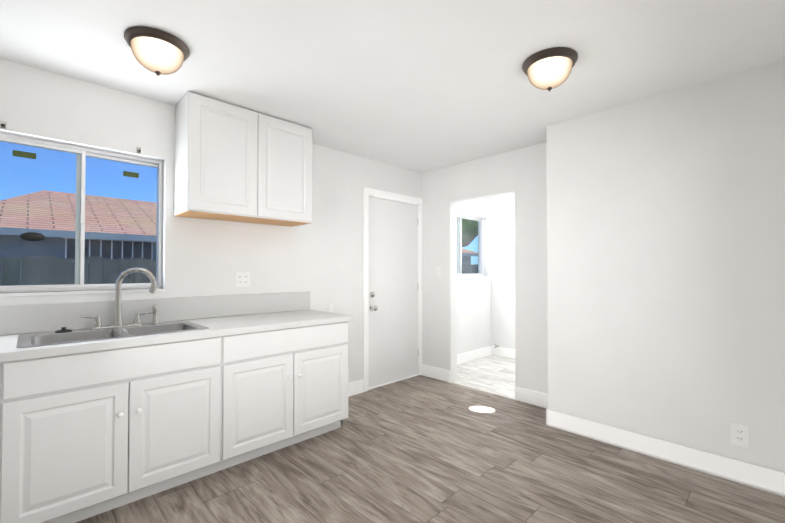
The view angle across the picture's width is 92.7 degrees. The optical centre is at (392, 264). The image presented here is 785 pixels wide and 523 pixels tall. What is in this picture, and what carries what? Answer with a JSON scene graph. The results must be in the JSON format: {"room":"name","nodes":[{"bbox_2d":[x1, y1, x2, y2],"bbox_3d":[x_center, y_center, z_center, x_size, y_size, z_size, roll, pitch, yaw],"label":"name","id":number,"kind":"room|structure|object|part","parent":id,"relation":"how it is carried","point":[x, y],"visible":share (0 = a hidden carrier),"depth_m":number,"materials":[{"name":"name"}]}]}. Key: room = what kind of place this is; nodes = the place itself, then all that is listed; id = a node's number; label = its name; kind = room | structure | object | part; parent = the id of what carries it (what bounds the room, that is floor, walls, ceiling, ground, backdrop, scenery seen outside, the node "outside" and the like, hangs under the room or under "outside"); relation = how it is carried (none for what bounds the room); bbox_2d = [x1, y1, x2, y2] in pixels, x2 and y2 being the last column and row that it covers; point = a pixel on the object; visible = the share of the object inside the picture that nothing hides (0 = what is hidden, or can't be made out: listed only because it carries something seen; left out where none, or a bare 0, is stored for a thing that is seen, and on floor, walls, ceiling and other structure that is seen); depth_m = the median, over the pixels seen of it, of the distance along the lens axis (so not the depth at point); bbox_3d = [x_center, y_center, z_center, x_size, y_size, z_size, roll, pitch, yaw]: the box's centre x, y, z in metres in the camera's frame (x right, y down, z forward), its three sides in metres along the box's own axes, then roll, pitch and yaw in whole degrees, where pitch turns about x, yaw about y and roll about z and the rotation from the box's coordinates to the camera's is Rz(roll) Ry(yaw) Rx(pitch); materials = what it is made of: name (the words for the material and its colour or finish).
{"room":"kitchen","nodes":[
{"label":"kitchen","id":0,"kind":"room"},
{"bbox_2d":[0,58,490,382],"bbox_3d":[-1.257,0.086,3.092,7.690,2.440,0.180,1,-1,-44],"label":"wall","id":1,"kind":"structure","parent":0,"point":[320,257],"depth_m":2.98,"materials":[{"name":"white paint"}]},
{"bbox_2d":[0,121,140,153],"bbox_3d":[-1.936,-0.776,2.300,0.659,0.040,0.030,1,-1,-44],"label":"curtain bracket","id":2,"kind":"object","parent":1,"relation":"attached to","point":[3,124],"visible":1,"depth_m":2.09,"materials":[{"name":"silver metal"}]},
{"bbox_2d":[0,133,164,296],"bbox_3d":[-1.978,-0.282,2.376,0.908,0.935,0.161,1,-1,-44],"label":"kitchen window","id":3,"kind":"structure","parent":1,"relation":"in","point":[79,286],"depth_m":2.40,"materials":[{"name":"white plastic"}]},
{"bbox_2d":[235,272,249,286],"bbox_3d":[-1.205,0.120,3.010,0.118,0.118,0.009,1,-1,-44],"label":"outlet","id":4,"kind":"object","parent":1,"relation":"attached to","point":[242,279],"visible":1,"depth_m":3.01,"materials":[{"name":"white plastic"}]},
{"bbox_2d":[174,91,311,226],"bbox_3d":[-1.110,-0.738,2.886,0.937,0.790,0.337,1,-1,-44],"label":"upper cabinet","id":5,"kind":"object","parent":1,"relation":"attached to","point":[234,163],"visible":1,"depth_m":2.68,"materials":[{"name":"white wood"}]},
{"bbox_2d":[329,304,332,311],"bbox_3d":[-0.591,0.419,3.600,0.050,0.075,0.009,1,-1,-44],"label":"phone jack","id":6,"kind":"object","parent":1,"relation":"attached to","point":[330,307],"visible":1,"depth_m":3.60,"materials":[{"name":"white plastic"}]},
{"bbox_2d":[348,380,362,396],"bbox_3d":[-0.541,1.250,3.632,0.661,0.130,0.014,1,-1,-44],"label":"baseboard","id":7,"kind":"structure","parent":1,"relation":"attached to","point":[356,387],"depth_m":3.78,"materials":[{"name":"paint"}]},
{"bbox_2d":[363,187,421,391],"bbox_3d":[-0.035,0.261,4.265,0.917,2.126,0.192,1,-1,-44],"label":"door frame","id":8,"kind":"structure","parent":1,"relation":"attached to","point":[370,192],"depth_m":3.95,"materials":[{"name":"paint"}]},
{"bbox_2d":[368,197,417,387],"bbox_3d":[0.032,0.293,4.234,0.812,2.033,0.116,1,-1,-44],"label":"exterior door","id":9,"kind":"structure","parent":1,"relation":"in","point":[393,287],"depth_m":4.22,"materials":[{"name":"white paint"}]},
{"bbox_3d":[-0.195,0.396,3.983,0.066,0.204,0.072,1,-1,-44],"label":"door knob and deadbolt","id":10,"kind":"part","parent":9,"relation":"part of","materials":[{"name":"silver metal"}]},
{"bbox_2d":[457,214,491,287],"bbox_3d":[0.976,-0.191,5.218,1.210,1.020,0.190,1,-1,-44],"label":"laundry window","id":11,"kind":"structure","parent":1,"relation":"in","point":[480,279],"depth_m":5.35,"materials":[{"name":"white plastic"}]},
{"bbox_3d":[0.940,-0.266,5.268,1.094,0.802,0.038,1,-1,-44],"label":"glass","id":12,"kind":"part","parent":11,"relation":"part of","materials":[{"name":"blue"}]},
{"bbox_2d":[457,346,491,364],"bbox_3d":[0.952,1.272,5.078,1.410,0.130,0.017,1,-1,-44],"label":"baseboard","id":13,"kind":"structure","parent":1,"relation":"attached to","point":[479,353],"depth_m":5.26,"materials":[{"name":"paint"}]},
{"bbox_2d":[0,0,784,172],"bbox_3d":[0.751,-1.225,1.040,7.690,0.120,5.950,1,-1,-44],"label":"ceiling","id":14,"kind":"structure","parent":0,"point":[421,86],"depth_m":2.07,"materials":[{"name":"white paint"}]},
{"bbox_2d":[124,26,189,75],"bbox_3d":[-1.222,-1.066,1.950,0.292,0.170,0.292,1,-1,-44],"label":"ceiling light","id":15,"kind":"object","parent":14,"relation":"attached to","point":[158,52],"visible":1,"depth_m":1.88,"materials":[{"name":"white glass"}]},
{"bbox_3d":[-1.222,-1.065,1.950,0.238,0.112,0.238,1,-1,-44],"label":"lamp shade","id":16,"kind":"part","parent":15,"relation":"part of","materials":[{"name":"white glass"}]},
{"bbox_2d":[522,47,577,91],"bbox_3d":[0.889,-1.064,2.119,0.292,0.170,0.292,1,-1,-44],"label":"ceiling light","id":17,"kind":"object","parent":14,"relation":"attached to","point":[549,69],"visible":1,"depth_m":2.04,"materials":[{"name":"white glass"}]},
{"bbox_3d":[0.889,-1.063,2.119,0.238,0.112,0.238,1,-1,-44],"label":"lamp shade","id":18,"kind":"part","parent":17,"relation":"part of","materials":[{"name":"white glass"}]},
{"bbox_2d":[75,355,784,522],"bbox_3d":[0.751,1.315,1.001,7.690,0.080,5.950,1,-1,-44],"label":"floor","id":19,"kind":"structure","parent":0,"point":[420,449],"depth_m":2.26,"materials":[{"name":"laminate"}]},
{"bbox_2d":[0,361,15,522],"bbox_3d":[-2.153,0.856,1.638,0.690,0.856,0.636,1,-1,-44],"label":"base cabinet","id":20,"kind":"object","parent":19,"relation":"on","point":[7,369],"depth_m":1.65,"materials":[{"name":"white wood"}]},
{"bbox_2d":[16,335,231,522],"bbox_3d":[-1.596,0.864,2.178,1.015,0.856,0.636,1,-1,-44],"label":"base cabinet","id":21,"kind":"object","parent":19,"relation":"on","point":[86,435],"depth_m":1.92,"materials":[{"name":"white wood"}]},
{"bbox_2d":[232,321,347,465],"bbox_3d":[-0.924,0.874,2.829,1.010,0.856,0.636,1,-1,-44],"label":"base cabinet","id":22,"kind":"object","parent":19,"relation":"on","point":[290,385],"depth_m":2.58,"materials":[{"name":"white wood"}]},
{"bbox_2d":[0,267,352,362],"bbox_3d":[-1.683,0.292,2.092,3.190,0.561,0.652,1,-1,-44],"label":"countertop","id":23,"kind":"structure","parent":22,"relation":"on","point":[33,331],"depth_m":2.35,"materials":[{"name":"laminate"}]},
{"bbox_2d":[16,321,208,347],"bbox_3d":[-1.593,0.469,2.183,0.843,0.212,0.503,1,-1,-44],"label":"sink","id":24,"kind":"object","parent":23,"relation":"in","point":[119,330],"depth_m":2.20,"materials":[{"name":"silver metal"}]},
{"bbox_2d":[422,142,547,393],"bbox_3d":[0.985,0.100,3.962,0.120,2.440,1.690,1,-1,-44],"label":"wall","id":25,"kind":"structure","parent":0,"point":[520,174],"depth_m":3.81,"materials":[{"name":"white paint"}]},
{"bbox_2d":[422,364,450,382],"bbox_3d":[0.498,1.261,4.350,0.014,0.130,0.430,1,-1,-44],"label":"baseboard","id":26,"kind":"structure","parent":25,"relation":"attached to","point":[429,371],"depth_m":4.33,"materials":[{"name":"paint"}]},
{"bbox_2d":[515,386,547,406],"bbox_3d":[1.358,1.247,3.463,0.014,0.130,0.479,1,-1,-44],"label":"baseboard","id":27,"kind":"structure","parent":25,"relation":"attached to","point":[532,397],"depth_m":3.51,"materials":[{"name":"paint"}]},
{"bbox_2d":[491,194,514,348],"bbox_3d":[2.112,0.116,5.054,0.120,2.440,1.690,1,-1,-44],"label":"wall","id":28,"kind":"structure","parent":0,"point":[503,271],"depth_m":5.48,"materials":[{"name":"white paint"}]},
{"bbox_2d":[492,346,514,358],"bbox_3d":[2.063,1.270,4.989,0.017,0.130,1.690,1,-1,-44],"label":"baseboard","id":29,"kind":"structure","parent":28,"relation":"attached to","point":[499,351],"depth_m":5.44,"materials":[{"name":"paint"}]},
{"bbox_2d":[546,60,784,472],"bbox_3d":[3.371,0.075,2.362,2.060,2.440,3.930,1,-1,-44],"label":"wall","id":30,"kind":"structure","parent":0,"point":[666,265],"depth_m":2.44,"materials":[{"name":"white paint"}]},
{"bbox_2d":[540,406,784,496],"bbox_3d":[2.610,1.219,1.638,0.017,0.130,3.914,1,-1,-44],"label":"baseboard","id":31,"kind":"structure","parent":30,"relation":"attached to","point":[756,476],"depth_m":2.42,"materials":[{"name":"paint"}]},
{"bbox_2d":[731,422,748,447],"bbox_3d":[2.058,1.008,2.216,0.009,0.128,0.080,1,-1,-44],"label":"outlet","id":32,"kind":"object","parent":30,"relation":"attached to","point":[739,434],"visible":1,"depth_m":2.21,"materials":[{"name":"white plastic"}]},
{"label":"outside","id":33,"kind":"structure","parent":0,"visible":0},
{"bbox_3d":[-10.025,2.003,15.998,36.000,0.100,30.600,1,-1,-44],"label":"ground","id":34,"kind":"structure","parent":33,"visible":0},
{"bbox_2d":[0,255,477,285],"bbox_3d":[-1.184,0.878,6.939,24.065,1.874,0.060,1,-1,-44],"label":"fence","id":35,"kind":"object","parent":34,"relation":"on","point":[7,276],"depth_m":4.37,"materials":[{"name":"grey metal"}]},
{"bbox_2d":[0,190,477,285],"bbox_3d":[-4.581,-0.031,15.442,17.900,3.950,7.920,1,-1,-44],"label":"neighbouring house","id":36,"kind":"structure","parent":34,"relation":"on","point":[141,206],"depth_m":8.67,"materials":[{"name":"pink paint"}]},
{"bbox_2d":[461,218,477,246],"bbox_3d":[2.144,-1.066,13.507,4.621,5.978,3.636,1,-1,-44],"label":"tree","id":37,"kind":"object","parent":34,"relation":"on","point":[470,233],"depth_m":11.52,"materials":[{"name":"green plant"}]}
]}

